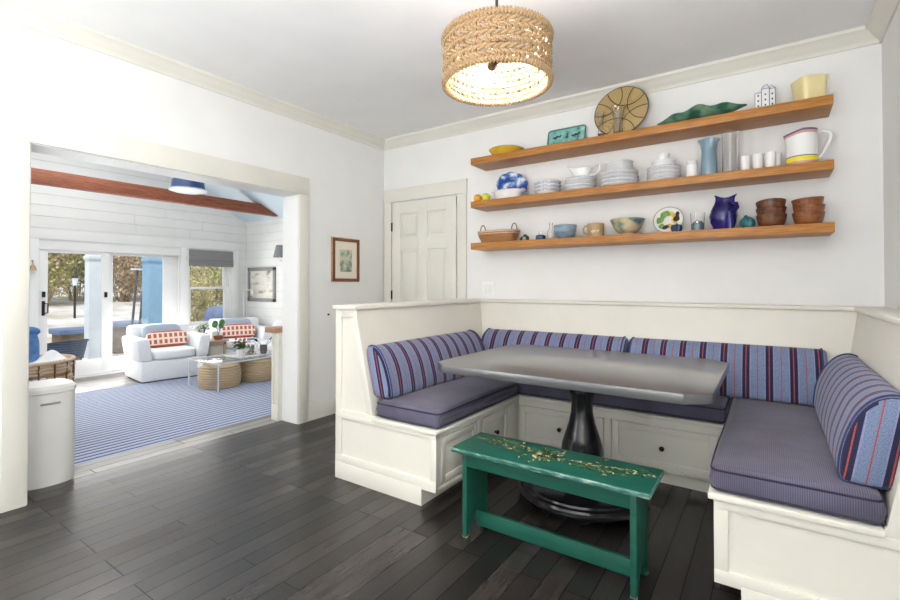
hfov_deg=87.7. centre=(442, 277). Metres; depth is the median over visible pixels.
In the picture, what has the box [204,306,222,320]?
covered grill
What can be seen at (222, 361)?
coffee table
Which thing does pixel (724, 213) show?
jug
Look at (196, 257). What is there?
roman shade
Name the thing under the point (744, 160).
tumbler
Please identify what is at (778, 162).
tumbler
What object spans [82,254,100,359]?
porch post
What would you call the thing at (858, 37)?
crown molding
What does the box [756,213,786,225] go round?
wooden bowl
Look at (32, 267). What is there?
bell
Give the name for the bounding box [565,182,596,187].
plate
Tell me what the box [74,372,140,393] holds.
floor
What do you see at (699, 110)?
dish
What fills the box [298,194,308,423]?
trim
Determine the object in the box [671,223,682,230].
pumpkin
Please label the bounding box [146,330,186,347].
lumbar pillow
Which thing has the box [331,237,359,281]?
framed picture
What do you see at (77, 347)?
patio chair
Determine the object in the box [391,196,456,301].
door
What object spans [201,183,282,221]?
ceiling
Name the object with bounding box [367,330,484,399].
cushion
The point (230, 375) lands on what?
pouf
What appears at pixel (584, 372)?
dining table
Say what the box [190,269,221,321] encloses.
shrub
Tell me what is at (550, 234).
glass bottle
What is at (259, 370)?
pouf
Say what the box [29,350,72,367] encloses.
folded towel
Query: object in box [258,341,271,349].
seat cushion
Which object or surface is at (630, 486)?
bench
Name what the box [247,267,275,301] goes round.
framed picture
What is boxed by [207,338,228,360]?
side table
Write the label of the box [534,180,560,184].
bowl
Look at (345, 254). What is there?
print
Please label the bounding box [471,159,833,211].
floating shelf
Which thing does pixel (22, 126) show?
trim
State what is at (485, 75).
bulb
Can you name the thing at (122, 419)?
area rug
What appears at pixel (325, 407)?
baseboard
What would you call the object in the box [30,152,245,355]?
wall
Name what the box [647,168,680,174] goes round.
plate
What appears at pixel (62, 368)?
woven basket
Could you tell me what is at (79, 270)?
shrub
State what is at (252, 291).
reading lamp
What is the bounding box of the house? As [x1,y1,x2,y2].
[755,84,775,107]
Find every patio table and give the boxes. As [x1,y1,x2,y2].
[48,326,83,359]
[112,320,141,353]
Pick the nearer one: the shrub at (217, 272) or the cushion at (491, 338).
the cushion at (491, 338)
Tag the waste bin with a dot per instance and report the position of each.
(51, 402)
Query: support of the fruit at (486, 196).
on the floating shelf at (817, 169)
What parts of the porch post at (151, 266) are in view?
moulding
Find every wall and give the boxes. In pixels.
[0,18,383,426]
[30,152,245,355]
[246,218,282,326]
[265,326,281,420]
[384,43,884,306]
[882,4,899,309]
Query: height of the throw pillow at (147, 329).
0.402 m
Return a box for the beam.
[31,167,277,216]
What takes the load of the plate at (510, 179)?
on the baking dish at (509, 192)
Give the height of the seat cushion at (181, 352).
0.175 m
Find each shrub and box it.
[48,253,83,302]
[50,254,114,301]
[113,256,141,301]
[190,266,222,317]
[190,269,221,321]
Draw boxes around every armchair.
[122,322,210,382]
[205,317,270,358]
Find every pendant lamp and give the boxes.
[168,178,207,194]
[441,0,553,106]
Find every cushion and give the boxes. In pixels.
[150,345,194,359]
[223,337,259,348]
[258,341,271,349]
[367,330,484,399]
[376,376,517,428]
[481,328,627,351]
[517,383,570,401]
[593,393,729,423]
[627,337,827,405]
[709,397,886,524]
[813,353,899,489]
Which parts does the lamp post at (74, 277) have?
post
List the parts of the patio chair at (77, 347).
rail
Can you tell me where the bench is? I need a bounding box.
[451,432,663,599]
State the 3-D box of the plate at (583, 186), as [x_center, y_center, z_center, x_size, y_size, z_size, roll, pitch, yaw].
[1.061,-0.673,3.602,0.234,0.029,0.234,-1,-1,35]
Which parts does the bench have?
leg, leg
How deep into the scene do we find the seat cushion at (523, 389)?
3.18 m
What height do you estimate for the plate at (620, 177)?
0.029 m
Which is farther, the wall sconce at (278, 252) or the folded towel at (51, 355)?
the wall sconce at (278, 252)
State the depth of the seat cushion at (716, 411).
2.74 m
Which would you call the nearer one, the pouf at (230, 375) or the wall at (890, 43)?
the wall at (890, 43)
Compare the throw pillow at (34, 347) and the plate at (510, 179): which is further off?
the throw pillow at (34, 347)
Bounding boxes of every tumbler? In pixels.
[740,155,749,169]
[753,153,762,168]
[765,151,775,166]
[775,153,781,165]
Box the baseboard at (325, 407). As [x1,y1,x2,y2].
[308,397,335,420]
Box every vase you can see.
[598,112,603,135]
[610,104,626,132]
[698,137,719,174]
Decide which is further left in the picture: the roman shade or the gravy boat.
the roman shade
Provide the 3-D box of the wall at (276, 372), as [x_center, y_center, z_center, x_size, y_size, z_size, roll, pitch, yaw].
[-1.330,0.848,4.380,0.141,0.818,0.665,-1,-1,35]
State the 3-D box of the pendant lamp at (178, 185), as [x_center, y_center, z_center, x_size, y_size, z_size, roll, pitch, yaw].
[-3.916,-1.816,7.219,0.550,1.003,0.550,-1,-1,35]
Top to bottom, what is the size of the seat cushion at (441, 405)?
0.118 m
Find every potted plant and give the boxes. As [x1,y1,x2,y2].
[192,323,213,333]
[212,319,224,339]
[224,338,247,355]
[253,336,271,353]
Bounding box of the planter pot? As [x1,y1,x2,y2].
[791,74,827,100]
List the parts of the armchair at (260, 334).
arm, backrest, arm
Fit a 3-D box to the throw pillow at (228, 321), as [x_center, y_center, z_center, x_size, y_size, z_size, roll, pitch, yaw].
[-4.137,1.001,9.345,0.600,0.402,0.222,1,-1,-35]
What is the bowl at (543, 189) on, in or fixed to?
on the floating shelf at (817, 169)
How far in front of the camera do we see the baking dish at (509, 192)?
3.86 m
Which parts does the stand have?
leg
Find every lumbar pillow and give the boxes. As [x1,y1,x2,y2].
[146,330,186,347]
[221,324,254,337]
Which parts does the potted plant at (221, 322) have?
pot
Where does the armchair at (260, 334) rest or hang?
on the floor at (92, 383)
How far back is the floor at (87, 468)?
3.44 m
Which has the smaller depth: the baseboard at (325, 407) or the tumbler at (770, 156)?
the tumbler at (770, 156)
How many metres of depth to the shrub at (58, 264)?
18.28 m
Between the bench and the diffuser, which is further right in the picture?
the bench
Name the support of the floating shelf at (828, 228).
attached to the wall at (845, 267)
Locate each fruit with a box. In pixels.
[473,194,481,200]
[482,193,489,199]
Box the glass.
[690,212,704,229]
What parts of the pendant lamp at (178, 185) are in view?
lamp shade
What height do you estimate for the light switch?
0.120 m
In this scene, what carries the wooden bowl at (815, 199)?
on the wooden bowl at (802, 207)
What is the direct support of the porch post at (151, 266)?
on the floor
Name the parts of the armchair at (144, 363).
arm, backrest, arm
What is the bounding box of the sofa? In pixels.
[254,339,271,355]
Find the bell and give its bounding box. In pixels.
[30,260,36,269]
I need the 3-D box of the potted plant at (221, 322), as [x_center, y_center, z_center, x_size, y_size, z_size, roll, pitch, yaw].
[-4.039,0.924,8.441,0.210,0.370,0.169,0,-1,-29]
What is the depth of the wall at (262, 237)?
9.89 m
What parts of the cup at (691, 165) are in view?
lid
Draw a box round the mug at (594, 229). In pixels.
[582,223,603,235]
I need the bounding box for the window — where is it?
[189,266,231,325]
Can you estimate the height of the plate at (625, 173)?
0.029 m
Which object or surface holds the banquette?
on the floor at (262, 512)
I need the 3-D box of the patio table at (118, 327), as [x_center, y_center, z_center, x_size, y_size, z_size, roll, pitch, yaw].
[-7.832,1.439,11.528,0.680,0.740,0.700,-1,-1,35]
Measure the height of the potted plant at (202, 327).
0.298 m
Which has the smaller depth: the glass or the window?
the glass
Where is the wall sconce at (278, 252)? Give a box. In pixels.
[273,245,282,260]
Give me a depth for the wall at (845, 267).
3.27 m
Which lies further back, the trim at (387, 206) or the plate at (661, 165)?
the trim at (387, 206)
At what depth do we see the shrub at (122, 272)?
20.66 m
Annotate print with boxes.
[250,271,272,298]
[340,249,351,271]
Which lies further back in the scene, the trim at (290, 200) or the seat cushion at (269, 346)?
the seat cushion at (269, 346)
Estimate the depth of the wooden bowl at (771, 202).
2.86 m
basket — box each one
[29,354,75,381]
[477,223,519,242]
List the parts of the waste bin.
pull handle, lid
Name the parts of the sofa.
arm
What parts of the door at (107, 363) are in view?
handle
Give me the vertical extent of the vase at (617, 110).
0.208 m
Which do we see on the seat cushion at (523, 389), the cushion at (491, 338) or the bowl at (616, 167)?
the cushion at (491, 338)
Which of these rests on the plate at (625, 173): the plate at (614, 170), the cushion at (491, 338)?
the plate at (614, 170)
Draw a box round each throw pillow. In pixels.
[29,327,39,378]
[141,323,180,338]
[218,318,250,337]
[271,320,281,335]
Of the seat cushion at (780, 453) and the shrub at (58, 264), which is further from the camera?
the shrub at (58, 264)
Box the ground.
[47,291,222,342]
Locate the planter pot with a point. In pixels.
(806, 86)
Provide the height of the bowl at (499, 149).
0.068 m
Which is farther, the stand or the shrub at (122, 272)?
the shrub at (122, 272)
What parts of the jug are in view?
tail handle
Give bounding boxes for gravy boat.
[568,163,600,175]
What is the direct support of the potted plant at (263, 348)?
on the serving tray at (258, 353)
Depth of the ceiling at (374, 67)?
2.84 m
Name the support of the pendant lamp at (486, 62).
hanging from the ceiling at (374, 67)
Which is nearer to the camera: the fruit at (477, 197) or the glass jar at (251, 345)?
the fruit at (477, 197)
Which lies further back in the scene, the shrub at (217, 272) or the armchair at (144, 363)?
the shrub at (217, 272)
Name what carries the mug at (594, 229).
on the floating shelf at (828, 228)
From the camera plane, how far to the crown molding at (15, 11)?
3.10 m
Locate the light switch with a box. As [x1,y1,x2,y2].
[482,282,493,294]
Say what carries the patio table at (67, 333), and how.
on the floor
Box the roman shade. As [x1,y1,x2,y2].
[189,249,233,266]
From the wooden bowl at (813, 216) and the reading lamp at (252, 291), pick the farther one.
the reading lamp at (252, 291)
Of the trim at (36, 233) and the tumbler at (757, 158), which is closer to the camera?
the tumbler at (757, 158)
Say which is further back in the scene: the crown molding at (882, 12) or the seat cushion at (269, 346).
the seat cushion at (269, 346)
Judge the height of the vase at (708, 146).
0.250 m
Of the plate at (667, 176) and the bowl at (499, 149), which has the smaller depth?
the plate at (667, 176)
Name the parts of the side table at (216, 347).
panel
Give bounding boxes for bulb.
[477,61,498,84]
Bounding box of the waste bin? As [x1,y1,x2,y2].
[27,378,75,489]
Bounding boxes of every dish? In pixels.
[491,188,525,198]
[657,102,746,124]
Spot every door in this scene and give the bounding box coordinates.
[37,249,179,380]
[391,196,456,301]
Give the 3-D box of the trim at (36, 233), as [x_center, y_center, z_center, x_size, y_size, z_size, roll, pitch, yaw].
[-5.407,0.442,8.680,0.050,2.460,3.600,-1,-1,35]
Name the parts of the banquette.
panel, backrest, drawer, drawer, drawer, frame, cap rail, drawer, backrest, panel, backrest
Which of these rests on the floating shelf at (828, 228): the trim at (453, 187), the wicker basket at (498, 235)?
the wicker basket at (498, 235)
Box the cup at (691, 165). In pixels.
[686,160,697,176]
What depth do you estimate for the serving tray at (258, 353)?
7.42 m
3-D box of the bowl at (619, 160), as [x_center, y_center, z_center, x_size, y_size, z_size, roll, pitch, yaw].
[1.292,-0.823,3.442,0.200,0.047,0.200,-1,-1,35]
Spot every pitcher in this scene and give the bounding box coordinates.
[716,130,739,171]
[783,127,832,164]
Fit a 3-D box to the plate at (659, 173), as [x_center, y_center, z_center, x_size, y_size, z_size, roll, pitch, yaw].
[1.541,-0.703,3.268,0.212,0.029,0.212,-1,-1,35]
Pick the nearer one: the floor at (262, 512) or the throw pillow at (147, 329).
the floor at (262, 512)
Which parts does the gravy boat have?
handle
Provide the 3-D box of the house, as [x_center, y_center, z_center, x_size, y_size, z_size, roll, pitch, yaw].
[2.020,-1.118,2.934,0.108,0.160,0.088,-1,-1,35]
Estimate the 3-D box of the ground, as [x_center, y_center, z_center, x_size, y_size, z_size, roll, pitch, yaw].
[-12.716,1.531,31.630,30.000,1.210,70.000,-1,-1,35]
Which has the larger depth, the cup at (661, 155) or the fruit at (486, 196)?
the fruit at (486, 196)
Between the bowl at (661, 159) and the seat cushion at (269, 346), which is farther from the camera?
the seat cushion at (269, 346)
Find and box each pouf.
[197,362,241,389]
[239,358,271,381]
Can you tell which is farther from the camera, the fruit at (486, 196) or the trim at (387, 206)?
the trim at (387, 206)
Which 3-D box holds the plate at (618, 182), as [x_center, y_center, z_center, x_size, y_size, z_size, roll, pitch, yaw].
[1.296,-0.675,3.438,0.266,0.029,0.266,-1,-1,35]
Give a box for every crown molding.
[0,0,384,150]
[384,25,878,150]
[865,0,899,42]
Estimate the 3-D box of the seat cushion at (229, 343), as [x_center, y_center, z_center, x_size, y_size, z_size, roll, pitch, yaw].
[-3.961,1.256,9.145,0.668,0.175,0.689,1,-1,-35]
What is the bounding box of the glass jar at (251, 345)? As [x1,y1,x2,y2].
[245,338,255,354]
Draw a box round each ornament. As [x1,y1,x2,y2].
[520,234,528,239]
[739,215,755,226]
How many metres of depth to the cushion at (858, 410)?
1.59 m
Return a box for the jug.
[709,194,738,228]
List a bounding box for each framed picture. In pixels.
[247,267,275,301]
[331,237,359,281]
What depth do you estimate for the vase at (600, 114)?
3.47 m
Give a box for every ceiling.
[19,0,874,138]
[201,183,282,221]
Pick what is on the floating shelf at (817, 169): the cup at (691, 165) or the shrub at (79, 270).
the cup at (691, 165)
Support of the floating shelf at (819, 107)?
attached to the wall at (845, 267)
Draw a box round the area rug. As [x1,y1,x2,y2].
[74,376,270,465]
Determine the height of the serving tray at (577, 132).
0.194 m
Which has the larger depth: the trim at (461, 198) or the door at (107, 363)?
the door at (107, 363)
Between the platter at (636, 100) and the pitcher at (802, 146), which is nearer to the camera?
the pitcher at (802, 146)
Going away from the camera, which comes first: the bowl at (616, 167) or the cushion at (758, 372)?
the cushion at (758, 372)
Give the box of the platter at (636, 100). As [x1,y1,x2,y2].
[594,86,648,133]
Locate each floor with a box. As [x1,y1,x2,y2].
[0,414,740,599]
[27,414,281,491]
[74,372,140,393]
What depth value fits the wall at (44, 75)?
3.47 m
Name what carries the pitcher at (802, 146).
on the floating shelf at (817, 169)
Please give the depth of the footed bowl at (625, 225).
3.33 m
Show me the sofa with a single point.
(269, 346)
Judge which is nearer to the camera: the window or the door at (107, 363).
the door at (107, 363)
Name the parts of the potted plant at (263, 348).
pot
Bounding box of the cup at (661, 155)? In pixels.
[658,153,669,158]
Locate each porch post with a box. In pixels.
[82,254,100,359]
[141,257,161,323]
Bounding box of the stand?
[131,268,141,324]
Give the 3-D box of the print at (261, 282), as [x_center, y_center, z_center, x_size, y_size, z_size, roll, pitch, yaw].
[-3.838,0.139,9.947,0.860,0.620,0.010,-1,-1,35]
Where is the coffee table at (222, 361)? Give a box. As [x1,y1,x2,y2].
[188,349,271,392]
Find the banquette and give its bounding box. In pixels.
[333,298,899,599]
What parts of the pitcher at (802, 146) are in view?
handle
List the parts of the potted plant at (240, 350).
pot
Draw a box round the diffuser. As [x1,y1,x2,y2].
[168,186,207,194]
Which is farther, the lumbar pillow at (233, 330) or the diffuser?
the lumbar pillow at (233, 330)
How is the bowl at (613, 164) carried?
on the bowl at (616, 167)
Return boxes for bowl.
[489,145,523,154]
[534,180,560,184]
[534,183,560,188]
[534,187,560,193]
[554,224,576,237]
[604,159,632,165]
[604,163,632,168]
[604,166,632,170]
[610,217,644,233]
[651,158,675,163]
[651,161,675,165]
[755,198,785,208]
[756,206,786,214]
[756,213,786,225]
[791,196,823,205]
[792,203,825,212]
[792,210,824,223]
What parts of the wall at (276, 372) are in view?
panel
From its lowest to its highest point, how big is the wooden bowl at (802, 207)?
0.077 m
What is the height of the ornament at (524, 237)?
0.061 m
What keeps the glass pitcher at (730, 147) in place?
on the floating shelf at (817, 169)
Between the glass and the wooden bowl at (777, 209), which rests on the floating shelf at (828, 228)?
the glass
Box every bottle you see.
[536,231,545,238]
[547,223,553,238]
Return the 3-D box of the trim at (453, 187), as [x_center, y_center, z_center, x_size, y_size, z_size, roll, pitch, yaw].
[-0.195,-0.852,4.635,1.023,0.133,0.024,-1,-1,35]
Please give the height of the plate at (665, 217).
0.193 m
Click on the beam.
(44, 177)
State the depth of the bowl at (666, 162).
3.21 m
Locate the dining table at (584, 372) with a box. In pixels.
[438,344,728,526]
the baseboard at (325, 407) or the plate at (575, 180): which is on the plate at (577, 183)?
the plate at (575, 180)
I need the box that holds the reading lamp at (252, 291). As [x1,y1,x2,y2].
[243,289,254,316]
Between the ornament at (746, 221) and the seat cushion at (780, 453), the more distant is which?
the ornament at (746, 221)
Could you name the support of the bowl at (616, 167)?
on the plate at (614, 170)
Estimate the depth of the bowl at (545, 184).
3.67 m
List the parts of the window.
sash, sash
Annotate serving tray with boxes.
[223,351,271,358]
[547,124,585,144]
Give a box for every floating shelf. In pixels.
[471,94,833,170]
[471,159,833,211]
[471,222,834,250]
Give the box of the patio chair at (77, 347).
[47,339,88,359]
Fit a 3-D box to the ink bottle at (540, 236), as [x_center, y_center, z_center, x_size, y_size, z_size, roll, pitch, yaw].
[0.790,-0.339,3.774,0.068,0.076,0.068,-1,-1,35]
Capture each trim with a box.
[0,137,30,512]
[4,109,309,195]
[26,143,297,504]
[29,226,239,380]
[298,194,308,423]
[384,178,467,203]
[384,203,391,302]
[457,193,466,298]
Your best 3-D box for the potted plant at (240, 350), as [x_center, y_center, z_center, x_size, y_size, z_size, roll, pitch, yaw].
[-3.210,1.091,7.369,0.326,0.273,0.305,0,-1,22]
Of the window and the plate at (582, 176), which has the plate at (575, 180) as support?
the plate at (582, 176)
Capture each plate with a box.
[496,172,527,194]
[565,175,596,181]
[565,179,596,184]
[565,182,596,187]
[565,185,594,190]
[600,169,638,176]
[600,172,638,179]
[600,176,638,183]
[600,180,637,186]
[647,164,679,170]
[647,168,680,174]
[647,172,680,178]
[647,175,679,180]
[653,207,683,231]
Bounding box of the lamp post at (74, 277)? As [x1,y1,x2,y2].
[71,274,78,317]
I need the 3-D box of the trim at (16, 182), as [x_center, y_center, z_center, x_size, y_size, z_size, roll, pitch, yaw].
[-2.290,0.244,2.512,0.020,1.976,0.105,-1,-1,35]
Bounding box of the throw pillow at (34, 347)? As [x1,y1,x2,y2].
[29,327,39,378]
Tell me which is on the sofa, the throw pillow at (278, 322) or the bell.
the throw pillow at (278, 322)
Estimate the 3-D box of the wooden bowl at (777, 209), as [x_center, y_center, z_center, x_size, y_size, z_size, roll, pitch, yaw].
[2.039,-0.401,2.912,0.154,0.080,0.162,0,-1,-17]
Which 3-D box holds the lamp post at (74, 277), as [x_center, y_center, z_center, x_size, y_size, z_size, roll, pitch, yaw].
[-12.475,0.676,15.895,0.240,1.660,0.240,0,-1,-33]

